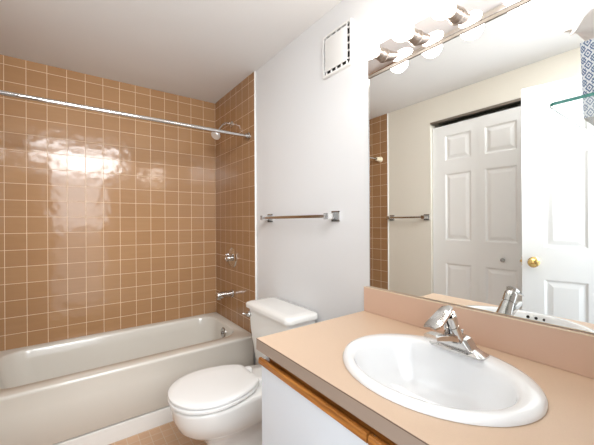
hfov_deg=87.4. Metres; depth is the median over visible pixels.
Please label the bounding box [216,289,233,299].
tub spout
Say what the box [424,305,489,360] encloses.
faucet
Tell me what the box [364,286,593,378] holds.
backsplash
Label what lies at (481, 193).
wall mirror
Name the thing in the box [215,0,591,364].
wall
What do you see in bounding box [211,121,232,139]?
shower fixture
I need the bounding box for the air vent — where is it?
[322,18,353,79]
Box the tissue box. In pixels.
[564,8,593,94]
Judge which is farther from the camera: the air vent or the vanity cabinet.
the air vent
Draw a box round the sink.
[343,333,547,426]
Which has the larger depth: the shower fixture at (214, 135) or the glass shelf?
the shower fixture at (214, 135)
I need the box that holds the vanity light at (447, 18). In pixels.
[359,0,521,75]
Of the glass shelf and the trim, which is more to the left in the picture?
the trim
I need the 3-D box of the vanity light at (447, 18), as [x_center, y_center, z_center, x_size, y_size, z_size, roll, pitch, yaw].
[0.545,-0.705,0.957,0.143,0.112,0.952,0,0,-36]
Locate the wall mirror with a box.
[368,0,593,333]
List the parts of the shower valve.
handle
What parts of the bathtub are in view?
overflow plate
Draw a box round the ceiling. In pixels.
[0,0,341,102]
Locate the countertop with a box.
[256,286,593,444]
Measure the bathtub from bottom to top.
0.306 m
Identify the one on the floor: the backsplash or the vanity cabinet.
the vanity cabinet
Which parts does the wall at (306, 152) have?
panel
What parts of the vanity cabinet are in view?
cabinet door, finger pull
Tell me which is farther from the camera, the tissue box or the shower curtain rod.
the shower curtain rod
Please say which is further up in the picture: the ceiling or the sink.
the ceiling
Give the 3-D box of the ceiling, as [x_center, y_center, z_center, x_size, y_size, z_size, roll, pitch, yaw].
[-0.532,-1.110,1.270,1.710,0.060,2.972,0,0,-36]
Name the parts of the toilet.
seat, lid, bowl, flush handle, tank lid, tank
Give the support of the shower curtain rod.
attached to the wall
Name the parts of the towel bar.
post, rail, post, post frame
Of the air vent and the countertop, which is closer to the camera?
the countertop
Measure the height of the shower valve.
0.164 m
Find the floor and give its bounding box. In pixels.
[109,421,205,444]
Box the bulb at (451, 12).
[429,0,465,25]
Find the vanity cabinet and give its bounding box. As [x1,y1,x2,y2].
[258,356,396,444]
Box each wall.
[0,54,215,350]
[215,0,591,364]
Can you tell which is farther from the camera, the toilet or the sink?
the toilet
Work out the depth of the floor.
1.76 m
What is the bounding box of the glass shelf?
[550,92,593,135]
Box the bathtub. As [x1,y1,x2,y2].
[0,312,253,444]
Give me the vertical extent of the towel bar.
0.052 m
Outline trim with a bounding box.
[53,406,172,444]
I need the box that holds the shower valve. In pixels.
[225,248,236,267]
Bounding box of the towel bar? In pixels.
[260,211,339,221]
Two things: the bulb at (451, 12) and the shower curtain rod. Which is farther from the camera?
the shower curtain rod
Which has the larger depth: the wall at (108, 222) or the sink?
the wall at (108, 222)
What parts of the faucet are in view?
lever, spout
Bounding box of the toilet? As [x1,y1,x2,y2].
[167,297,317,444]
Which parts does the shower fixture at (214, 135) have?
shower arm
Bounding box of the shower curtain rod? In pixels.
[0,90,250,139]

